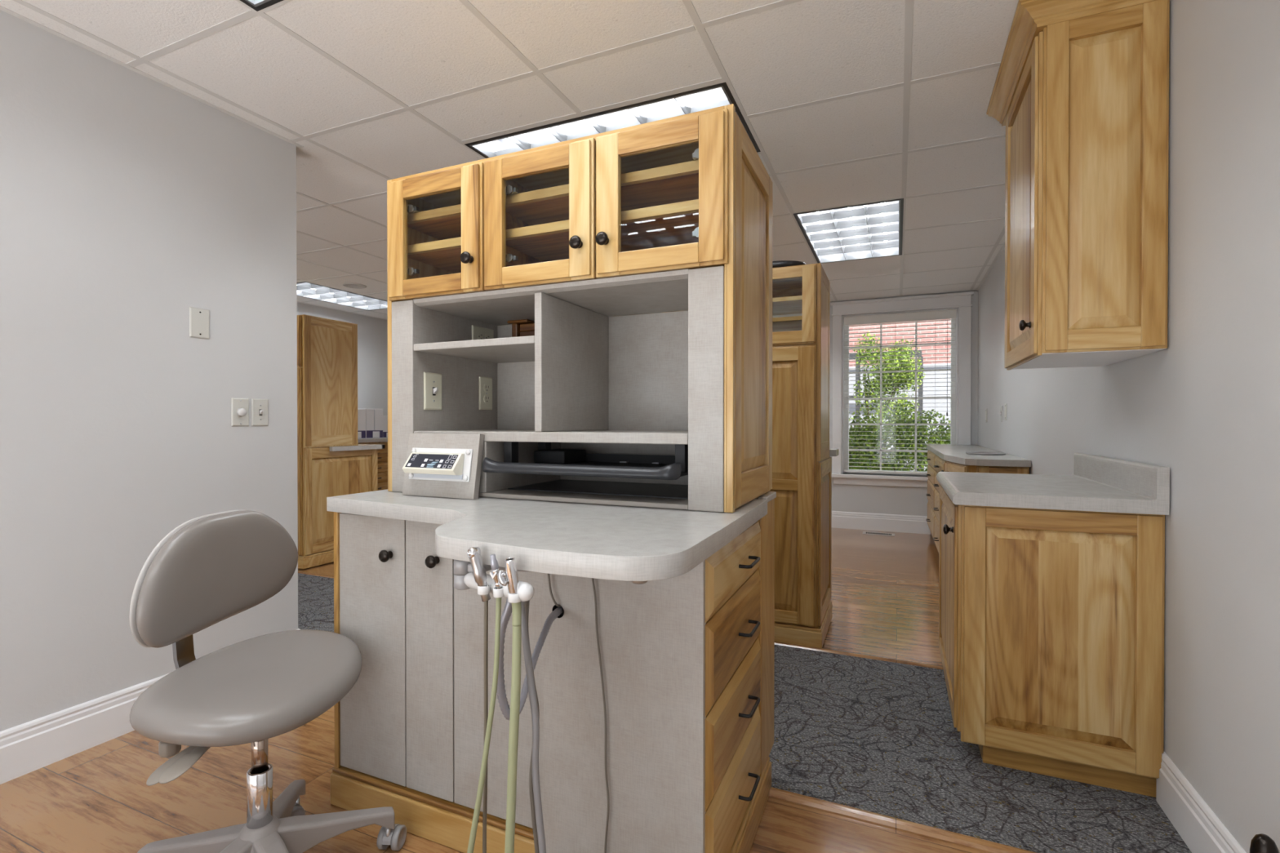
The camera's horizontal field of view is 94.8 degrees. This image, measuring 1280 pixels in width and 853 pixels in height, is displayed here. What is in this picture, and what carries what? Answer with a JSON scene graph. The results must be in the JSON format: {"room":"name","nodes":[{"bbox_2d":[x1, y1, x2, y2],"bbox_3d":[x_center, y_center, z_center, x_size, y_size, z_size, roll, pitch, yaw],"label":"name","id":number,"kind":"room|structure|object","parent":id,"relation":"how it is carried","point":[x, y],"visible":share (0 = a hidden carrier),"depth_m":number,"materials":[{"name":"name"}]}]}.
{"room":"dental clinic","nodes":[
{"label":"dental clinic","id":0,"kind":"room"},
{"bbox_2d":[0,9,297,731],"bbox_3d":[-2.328,-0.087,1.091,0.120,2.360,3.535,0,0,24],"label":"wall","id":1,"kind":"structure","parent":0,"point":[130,202],"depth_m":2.07,"materials":[{"name":"grey paint"}]},
{"bbox_2d":[0,628,299,784],"bbox_3d":[-2.325,1.015,1.106,0.152,0.155,3.551,0,0,24],"label":"baseboard","id":2,"kind":"structure","parent":1,"relation":"attached to","point":[26,748],"depth_m":1.93,"materials":[{"name":"white paint"}]},
{"bbox_2d":[189,306,209,339],"bbox_3d":[-1.725,-0.405,2.307,0.007,0.117,0.072,0,0,24],"label":"outlet cover","id":3,"kind":"object","parent":1,"relation":"attached to","point":[199,318],"visible":1,"depth_m":2.30,"materials":[{"name":"grey plastic"}]},
{"bbox_2d":[231,397,248,426],"bbox_3d":[-1.656,-0.060,2.447,0.022,0.117,0.072,0,0,24],"label":"dimmer switch","id":4,"kind":"object","parent":1,"relation":"attached to","point":[239,406],"visible":1,"depth_m":2.44,"materials":[{"name":"grey plastic"}]},
{"bbox_2d":[251,398,268,426],"bbox_3d":[-1.624,-0.060,2.524,0.020,0.117,0.072,0,0,24],"label":"light switch","id":5,"kind":"object","parent":1,"relation":"attached to","point":[260,407],"visible":1,"depth_m":2.52,"materials":[{"name":"grey plastic"}]},
{"bbox_2d":[297,302,387,415],"bbox_3d":[-4.342,-0.111,4.572,0.120,2.360,8.300,0,0,24],"label":"wall","id":6,"kind":"structure","parent":0,"point":[372,332],"depth_m":6.99,"materials":[{"name":"grey paint"}]},
{"bbox_2d":[0,527,987,852],"bbox_3d":[-1.360,1.103,3.194,6.455,0.050,8.150,0,0,24],"label":"floor","id":7,"kind":"structure","parent":0,"point":[884,599],"depth_m":1.79,"materials":[{"name":"brown wood"}]},
{"bbox_2d":[128,510,406,852],"bbox_3d":[-0.920,0.668,1.419,0.759,0.845,0.689,0,0,24],"label":"stool","id":8,"kind":"object","parent":7,"relation":"on","point":[209,570],"visible":1,"depth_m":1.44,"materials":[{"name":"grey leather"}]},
{"bbox_2d":[297,314,377,568],"bbox_3d":[-2.857,0.110,4.889,1.068,1.898,0.731,0,0,24],"label":"tall cabinet","id":9,"kind":"object","parent":7,"relation":"on","point":[327,348],"visible":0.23,"depth_m":4.54,"materials":[{"name":"brown wood"}]},
{"bbox_2d":[329,444,385,451],"bbox_3d":[-2.780,0.172,5.015,1.088,0.035,0.510,0,0,24],"label":"countertop","id":10,"kind":"structure","parent":9,"relation":"attached to","point":[370,446],"depth_m":4.77,"materials":[{"name":"laminate"}]},
{"bbox_2d":[357,441,387,490],"bbox_3d":[-3.230,0.615,6.219,0.591,0.885,2.400,0,0,24],"label":"base cabinet","id":11,"kind":"object","parent":7,"relation":"on","point":[382,454],"visible":0.1,"depth_m":6.48,"materials":[{"name":"brown wood"}]},
{"bbox_2d":[357,437,387,443],"bbox_3d":[-3.238,0.151,6.219,0.575,0.040,2.440,0,0,24],"label":"countertop","id":12,"kind":"structure","parent":11,"relation":"on","point":[384,439],"depth_m":6.33,"materials":[{"name":"laminate"}]},
{"bbox_2d":[357,408,365,438],"bbox_3d":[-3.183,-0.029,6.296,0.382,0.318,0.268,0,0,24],"label":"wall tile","id":13,"kind":"object","parent":12,"relation":"on","point":[361,412],"visible":0.19,"depth_m":6.29,"materials":[{"name":"white tile"}]},
{"bbox_2d":[365,408,382,438],"bbox_3d":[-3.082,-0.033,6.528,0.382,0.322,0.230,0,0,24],"label":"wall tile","id":14,"kind":"object","parent":12,"relation":"on","point":[374,417],"visible":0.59,"depth_m":6.45,"materials":[{"name":"white tile"}]},
{"bbox_2d":[382,415,387,437],"bbox_3d":[-3.021,0.002,6.717,0.382,0.250,0.152,0,0,24],"label":"cardboard box","id":15,"kind":"object","parent":12,"relation":"on","point":[384,417],"visible":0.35,"depth_m":6.61,"materials":[{"name":"white"}]},
{"bbox_2d":[330,511,543,852],"bbox_3d":[-0.425,0.665,1.828,0.750,0.844,0.650,0,0,24],"label":"base cabinet","id":16,"kind":"object","parent":7,"relation":"on","point":[409,732],"visible":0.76,"depth_m":1.57,"materials":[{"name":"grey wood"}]},
{"bbox_2d":[326,488,767,581],"bbox_3d":[-0.308,0.224,1.579,1.178,0.040,0.956,0,0,24],"label":"countertop","id":17,"kind":"structure","parent":16,"relation":"on","point":[580,540],"depth_m":1.17,"materials":[{"name":"laminate"}]},
{"bbox_2d":[402,433,484,499],"bbox_3d":[-0.579,0.113,1.691,0.263,0.184,0.082,0,0,24],"label":"control panel","id":18,"kind":"object","parent":17,"relation":"on","point":[446,465],"visible":1,"depth_m":1.68,"materials":[{"name":"plastic"}]},
{"bbox_2d":[453,560,647,603],"bbox_3d":[-0.169,0.283,1.084,0.415,0.070,0.202,0,0,11],"label":"holder","id":19,"kind":"object","parent":17,"relation":"attached to","point":[464,579],"visible":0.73,"depth_m":1.05,"materials":[{"name":"white plastic"}]},
{"bbox_2d":[466,546,490,852],"bbox_3d":[-0.252,0.652,1.120,0.034,0.880,0.199,0,0,24],"label":"dental handpiece","id":20,"kind":"object","parent":19,"relation":"attached to","point":[479,573],"visible":0.94,"depth_m":1.05,"materials":[{"name":"silver metal"}]},
{"bbox_2d":[466,553,502,852],"bbox_3d":[-0.361,0.656,1.067,0.253,0.871,0.039,0,0,17],"label":"saliva ejector","id":21,"kind":"object","parent":19,"relation":"attached to","point":[494,562],"visible":0.98,"depth_m":1.04,"materials":[{"name":"grey"}]},
{"bbox_2d":[497,557,521,852],"bbox_3d":[-0.288,0.657,1.008,0.172,0.869,0.037,0,0,0],"label":"hose","id":22,"kind":"object","parent":19,"relation":"hanging from","point":[511,571],"visible":0.99,"depth_m":1.00,"materials":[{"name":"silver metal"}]},
{"bbox_2d":[524,600,539,852],"bbox_3d":[-0.129,0.694,1.080,0.163,0.795,0.039,0,0,-20],"label":"hose","id":23,"kind":"object","parent":19,"relation":"hanging from","point":[527,602],"visible":0.35,"depth_m":1.05,"materials":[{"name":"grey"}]},
{"bbox_2d":[520,601,546,852],"bbox_3d":[-0.127,0.691,1.037,0.179,0.801,0.046,0,0,-3],"label":"air hose","id":24,"kind":"object","parent":19,"relation":"hanging from","point":[525,637],"visible":0.83,"depth_m":1.03,"materials":[{"name":"grey"}]},
{"bbox_2d":[547,573,561,606],"bbox_3d":[-0.196,0.327,1.314,0.054,0.159,0.017,0,0,-26],"label":"power cord","id":25,"kind":"object","parent":17,"relation":"hanging from","point":[548,575],"visible":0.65,"depth_m":1.31,"materials":[{"name":"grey plastic"}]},
{"bbox_2d":[386,103,773,512],"bbox_3d":[-0.195,-0.280,1.805,1.095,0.964,0.536,0,0,24],"label":"hutch","id":26,"kind":"object","parent":17,"relation":"on","point":[567,237],"visible":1,"depth_m":1.66,"materials":[{"name":"brown wood"}]},
{"bbox_2d":[423,372,441,409],"bbox_3d":[-0.646,-0.111,1.853,0.020,0.117,0.078,0,0,24],"label":"light switch","id":27,"kind":"object","parent":26,"relation":"attached to","point":[432,381],"visible":1,"depth_m":1.85,"materials":[{"name":"beige plastic"}]},
{"bbox_2d":[407,204,461,239],"bbox_3d":[-0.508,-0.648,1.971,0.347,0.025,0.437,0,0,24],"label":"shelf","id":28,"kind":"object","parent":26,"relation":"attached to","point":[443,223],"depth_m":1.84,"materials":[{"name":"brown wood"}]},
{"bbox_2d":[407,236,461,273],"bbox_3d":[-0.508,-0.551,1.972,0.347,0.025,0.437,0,0,24],"label":"shelf","id":29,"kind":"object","parent":26,"relation":"attached to","point":[441,256],"depth_m":1.85,"materials":[{"name":"brown wood"}]},
{"bbox_2d":[413,335,534,363],"bbox_3d":[-0.407,-0.240,1.883,0.434,0.021,0.407,0,0,24],"label":"shelf","id":30,"kind":"object","parent":26,"relation":"attached to","point":[520,349],"depth_m":1.79,"materials":[{"name":"laminate"}]},
{"bbox_2d":[471,324,493,339],"bbox_3d":[-0.553,-0.314,2.079,0.008,0.072,0.117,0,0,24],"label":"outlet","id":31,"kind":"object","parent":26,"relation":"attached to","point":[477,332],"visible":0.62,"depth_m":2.06,"materials":[{"name":"beige"}]},
{"bbox_2d":[477,332,483,339],"bbox_3d":[-0.558,-0.314,2.060,0.002,0.033,0.027,0,0,24],"label":"socket","id":32,"kind":"object","parent":31,"relation":"attached to","point":[480,335],"depth_m":2.06,"materials":[{"name":"beige plastic"}]},
{"bbox_2d":[484,333,489,338],"bbox_3d":[-0.543,-0.314,2.095,0.002,0.033,0.027,0,0,24],"label":"socket","id":33,"kind":"object","parent":31,"relation":"attached to","point":[486,335],"depth_m":2.09,"materials":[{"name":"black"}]},
{"bbox_2d":[479,376,492,409],"bbox_3d":[-0.547,-0.117,2.094,0.008,0.117,0.072,0,0,24],"label":"outlet","id":34,"kind":"object","parent":26,"relation":"attached to","point":[485,383],"visible":1,"depth_m":2.09,"materials":[{"name":"beige plastic"}]},
{"bbox_2d":[484,384,489,391],"bbox_3d":[-0.545,-0.137,2.093,0.002,0.027,0.033,0,0,24],"label":"socket","id":35,"kind":"object","parent":34,"relation":"attached to","point":[486,387],"depth_m":2.09,"materials":[{"name":"beige plastic"}]},
{"bbox_2d":[484,395,489,402],"bbox_3d":[-0.545,-0.098,2.093,0.002,0.027,0.033,0,0,24],"label":"socket","id":36,"kind":"object","parent":34,"relation":"attached to","point":[486,397],"depth_m":2.09,"materials":[{"name":"beige plastic"}]},
{"bbox_2d":[506,319,534,337],"bbox_3d":[-0.298,-0.311,2.011,0.330,0.116,0.070,0,0,24],"label":"wooden box","id":37,"kind":"object","parent":26,"relation":"on","point":[522,327],"visible":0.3,"depth_m":2.03,"materials":[{"name":"brown wood"}]},
{"bbox_2d":[413,429,688,444],"bbox_3d":[-0.204,0.028,1.796,0.877,0.028,0.407,0,0,24],"label":"shelf","id":38,"kind":"object","parent":26,"relation":"attached to","point":[492,437],"depth_m":1.59,"materials":[{"name":"laminate"}]},
{"bbox_2d":[482,441,688,479],"bbox_3d":[-0.105,0.086,1.691,0.590,0.084,0.386,0,0,24],"label":"keyboard tray","id":39,"kind":"object","parent":26,"relation":"attached to","point":[562,462],"visible":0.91,"depth_m":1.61,"materials":[{"name":"black plastic"}]},
{"bbox_2d":[506,160,698,225],"bbox_3d":[-0.017,-0.647,1.756,0.684,0.025,0.437,0,0,24],"label":"shelf","id":40,"kind":"object","parent":26,"relation":"attached to","point":[678,182],"depth_m":1.62,"materials":[{"name":"brown wood"}]},
{"bbox_2d":[506,199,698,271],"bbox_3d":[-0.017,-0.550,1.757,0.684,0.025,0.437,0,0,24],"label":"shelf","id":41,"kind":"object","parent":26,"relation":"attached to","point":[672,224],"depth_m":1.65,"materials":[{"name":"brown wood"}]},
{"bbox_2d":[591,577,609,852],"bbox_3d":[-0.063,0.669,1.235,0.033,0.841,0.129,0,1,-39],"label":"power cord","id":42,"kind":"object","parent":17,"relation":"hanging from","point":[593,580],"visible":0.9,"depth_m":1.27,"materials":[{"name":"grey plastic"}]},
{"bbox_2d":[297,570,942,669],"bbox_3d":[-0.747,1.069,3.535,5.605,0.013,0.035,0,0,24],"label":"trim","id":43,"kind":"structure","parent":7,"relation":"on","point":[840,652],"depth_m":2.77,"materials":[{"name":"brown wood"}]},
{"bbox_2d":[543,491,776,852],"bbox_3d":[0.117,0.647,1.581,0.422,0.884,0.713,0,0,24],"label":"base cabinet","id":44,"kind":"object","parent":7,"relation":"on","point":[687,659],"visible":0.96,"depth_m":1.28,"materials":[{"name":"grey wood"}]},
{"bbox_2d":[496,597,563,720],"bbox_3d":[-0.223,0.429,1.198,0.048,0.244,0.279,0,0,11],"label":"hose","id":45,"kind":"object","parent":44,"relation":"attached to","point":[506,614],"visible":0.73,"depth_m":1.09,"materials":[{"name":"grey rubber"}]},
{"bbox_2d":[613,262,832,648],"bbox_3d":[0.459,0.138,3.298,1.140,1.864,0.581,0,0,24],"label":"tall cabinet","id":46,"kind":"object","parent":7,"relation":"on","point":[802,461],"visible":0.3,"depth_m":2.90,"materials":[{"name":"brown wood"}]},
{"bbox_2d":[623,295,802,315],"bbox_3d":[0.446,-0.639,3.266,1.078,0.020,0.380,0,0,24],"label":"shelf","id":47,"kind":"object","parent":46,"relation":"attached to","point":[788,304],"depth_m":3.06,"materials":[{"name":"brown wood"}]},
{"bbox_2d":[772,315,802,332],"bbox_3d":[0.446,-0.539,3.266,1.078,0.020,0.380,0,0,24],"label":"shelf","id":48,"kind":"object","parent":46,"relation":"attached to","point":[795,322],"depth_m":3.02,"materials":[{"name":"brown wood"}]},
{"bbox_2d":[772,260,806,267],"bbox_3d":[0.630,-0.834,3.101,0.499,0.077,0.210,0,0,24],"label":"bag","id":49,"kind":"object","parent":46,"relation":"on","point":[776,264],"visible":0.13,"depth_m":2.95,"materials":[{"name":"black"}]},
{"bbox_2d":[829,448,839,456],"bbox_3d":[0.584,0.144,3.529,1.144,0.036,0.148,0,0,24],"label":"countertop","id":50,"kind":"structure","parent":46,"relation":"on","point":[833,452],"depth_m":3.24,"materials":[{"name":"laminate"}]},
{"bbox_2d":[297,573,1191,852],"bbox_3d":[-1.030,1.076,3.013,5.705,0.006,1.147,0,0,24],"label":"floor","id":51,"kind":"structure","parent":7,"relation":"on","point":[881,737],"depth_m":1.86,"materials":[{"name":"grey carpet"}]},
{"bbox_2d":[938,484,1164,797],"bbox_3d":[1.404,0.662,2.163,0.560,0.832,0.820,0,0,24],"label":"base cabinet","id":52,"kind":"object","parent":51,"relation":"on","point":[1051,621],"visible":0.83,"depth_m":1.78,"materials":[{"name":"brown wood"}]},
{"bbox_2d":[936,453,1169,515],"bbox_3d":[1.409,0.178,2.148,0.538,0.134,0.853,0,0,24],"label":"countertop","id":53,"kind":"structure","parent":52,"relation":"on","point":[1098,483],"depth_m":1.84,"materials":[{"name":"laminate"}]},
{"bbox_2d":[862,531,894,536],"bbox_3d":[2.353,1.058,5.800,0.294,0.004,0.130,0,0,24],"label":"floor vent","id":54,"kind":"object","parent":7,"relation":"in","point":[864,532],"visible":1,"depth_m":5.80,"materials":[{"name":"silver metal"}]},
{"bbox_2d":[768,787,1035,852],"bbox_3d":[-0.122,1.080,1.969,3.205,0.013,0.040,0,0,24],"label":"trim","id":55,"kind":"structure","parent":7,"relation":"on","point":[975,843],"depth_m":1.60,"materials":[{"name":"brown wood"}]},
{"bbox_2d":[925,449,1029,551],"bbox_3d":[2.512,0.647,4.576,0.460,0.843,2.410,0,0,24],"label":"base cabinet","id":56,"kind":"object","parent":7,"relation":"on","point":[936,464],"visible":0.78,"depth_m":4.50,"materials":[{"name":"brown wood"}]},
{"bbox_2d":[926,444,1031,466],"bbox_3d":[2.521,0.204,4.566,0.438,0.040,2.455,0,0,24],"label":"countertop","id":57,"kind":"structure","parent":56,"relation":"on","point":[952,453],"depth_m":3.76,"materials":[{"name":"laminate"}]},
{"bbox_2d":[965,452,1006,455],"bbox_3d":[2.322,0.182,3.952,0.236,0.010,0.236,0,0,24],"label":"metal tray","id":58,"kind":"object","parent":57,"relation":"on","point":[970,453],"visible":1,"depth_m":3.93,"materials":[{"name":"silver metal"}]},
{"bbox_2d":[1249,833,1279,852],"bbox_3d":[1.211,0.942,1.141,0.060,0.300,0.060,0,0,24],"label":"door stop","id":59,"kind":"object","parent":7,"relation":"on","point":[1261,842],"visible":1,"depth_m":1.13,"materials":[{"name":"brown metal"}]},
{"bbox_2d":[0,0,1018,324],"bbox_3d":[-1.360,-1.291,3.178,6.455,0.022,8.150,0,0,24],"label":"ceiling","id":60,"kind":"structure","parent":0,"point":[843,103],"depth_m":2.20,"materials":[{"name":"tile"}]},
{"bbox_2d":[240,0,283,11],"bbox_3d":[-0.736,-1.327,1.278,1.220,0.121,0.610,0,0,24],"label":"ceiling light","id":61,"kind":"object","parent":60,"relation":"attached to","point":[257,5],"visible":1,"depth_m":1.77,"materials":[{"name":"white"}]},
{"bbox_2d":[297,281,387,310],"bbox_3d":[-3.025,-1.359,5.941,0.610,0.121,1.220,0,0,24],"label":"ceiling light","id":62,"kind":"object","parent":60,"relation":"attached to","point":[304,289],"visible":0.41,"depth_m":6.00,"materials":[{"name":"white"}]},
{"bbox_2d":[342,283,366,288],"bbox_3d":[-2.626,-1.296,5.418,0.200,0.011,0.200,0,0,24],"label":"ceiling speaker","id":63,"kind":"object","parent":60,"relation":"attached to","point":[357,286],"visible":1,"depth_m":5.42,"materials":[{"name":"grey"}]},
{"bbox_2d":[465,82,760,158],"bbox_3d":[-0.117,-1.337,2.700,1.215,0.121,0.610,0,0,24],"label":"ceiling light","id":64,"kind":"object","parent":60,"relation":"attached to","point":[719,95],"visible":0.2,"depth_m":2.57,"materials":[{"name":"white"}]},
{"bbox_2d":[793,198,903,263],"bbox_3d":[1.447,-1.346,3.986,0.610,0.121,1.220,0,0,24],"label":"ceiling light","id":65,"kind":"object","parent":60,"relation":"attached to","point":[873,229],"visible":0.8,"depth_m":3.99,"materials":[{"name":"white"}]},
{"bbox_2d":[772,290,977,533],"bbox_3d":[0.303,-0.128,6.988,6.455,2.360,0.150,0,0,24],"label":"wall","id":66,"kind":"structure","parent":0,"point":[886,500],"depth_m":5.94,"materials":[{"name":"grey paint"}]},
{"bbox_2d":[831,511,930,534],"bbox_3d":[0.084,0.965,7.001,6.050,0.174,0.016,0,0,24],"label":"baseboard","id":67,"kind":"structure","parent":66,"relation":"attached to","point":[846,520],"depth_m":5.96,"materials":[{"name":"white paint"}]},
{"bbox_2d":[843,309,956,474],"bbox_3d":[2.598,-0.330,5.926,1.038,1.609,0.075,0,0,24],"label":"window blind","id":68,"kind":"object","parent":66,"relation":"attached to","point":[949,314],"visible":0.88,"depth_m":5.92,"materials":[{"name":"white plastic"}]},
{"bbox_2d":[830,291,973,487],"bbox_3d":[2.615,-0.343,5.948,1.325,1.885,0.200,0,0,24],"label":"window","id":69,"kind":"structure","parent":66,"relation":"attached to","point":[960,419],"depth_m":5.93,"materials":[{"name":"white paint"}]},
{"bbox_2d":[977,0,1279,852],"bbox_3d":[1.682,-0.093,1.938,0.120,2.360,8.300,0,0,24],"label":"wall","id":70,"kind":"structure","parent":0,"point":[1204,407],"depth_m":1.44,"materials":[{"name":"grey paint"}]},
{"bbox_2d":[985,408,986,422],"bbox_3d":[2.977,-0.095,5.061,0.007,0.117,0.072,0,0,24],"label":"outlet cover","id":71,"kind":"object","parent":70,"relation":"attached to","point":[985,409],"visible":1,"depth_m":5.05,"materials":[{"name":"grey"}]},
{"bbox_2d":[999,405,1002,421],"bbox_3d":[2.647,-0.095,4.321,0.020,0.117,0.072,0,0,24],"label":"light switch","id":72,"kind":"object","parent":70,"relation":"attached to","point":[1001,412],"visible":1,"depth_m":4.31,"materials":[{"name":"white plastic"}]},
{"bbox_2d":[1004,403,1007,420],"bbox_3d":[2.581,-0.103,4.153,0.007,0.117,0.072,0,0,24],"label":"outlet cover","id":73,"kind":"object","parent":70,"relation":"attached to","point":[1006,404],"visible":1,"depth_m":4.12,"materials":[{"name":"grey plastic"}]},
{"bbox_2d":[986,0,1169,369],"bbox_3d":[1.436,-0.746,1.997,0.372,1.054,0.701,0,0,24],"label":"upper cabinet","id":74,"kind":"object","parent":70,"relation":"attached to","point":[1080,94],"visible":1,"depth_m":1.73,"materials":[{"name":"brown wood"}]},
{"bbox_2d":[1155,751,1246,852],"bbox_3d":[0.729,1.023,-0.066,0.016,0.155,3.850,0,0,24],"label":"baseboard","id":75,"kind":"structure","parent":70,"relation":"attached to","point":[1195,822],"depth_m":1.51,"materials":[{"name":"white paint"}]},
{"label":"outside","id":76,"kind":"structure","parent":0,"visible":0},
{"bbox_3d":[7.341,1.360,16.800,18.000,0.150,23.350,0,0,24],"label":"ground","id":77,"kind":"structure","parent":76,"visible":0},
{"bbox_2d":[848,351,923,471],"bbox_3d":[4.121,-0.060,11.622,2.640,2.760,0.080,0,0,24],"label":"trellis","id":78,"kind":"object","parent":77,"relation":"on","point":[921,388],"visible":0.14,"depth_m":11.08,"materials":[{"name":"grey metal"}]},
{"bbox_2d":[852,331,925,464],"bbox_3d":[3.731,-0.043,8.834,1.050,2.776,0.948,0,0,24],"label":"tree","id":79,"kind":"object","parent":77,"relation":"on","point":[891,380],"visible":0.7,"depth_m":8.72,"materials":[{"name":"green plant"}]},
{"bbox_2d":[848,405,950,471],"bbox_3d":[3.118,0.521,7.481,2.811,1.684,0.647,0,0,24],"label":"hedge","id":80,"kind":"object","parent":77,"relation":"on","point":[909,431],"visible":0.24,"depth_m":7.35,"materials":[{"name":"green plant"}]},
{"bbox_2d":[848,319,951,471],"bbox_3d":[5.258,-0.783,12.021,16.000,4.200,0.350,0,0,24],"label":"wall","id":81,"kind":"structure","parent":77,"relation":"on","point":[928,403],"depth_m":11.71,"materials":[{"name":"brick"}]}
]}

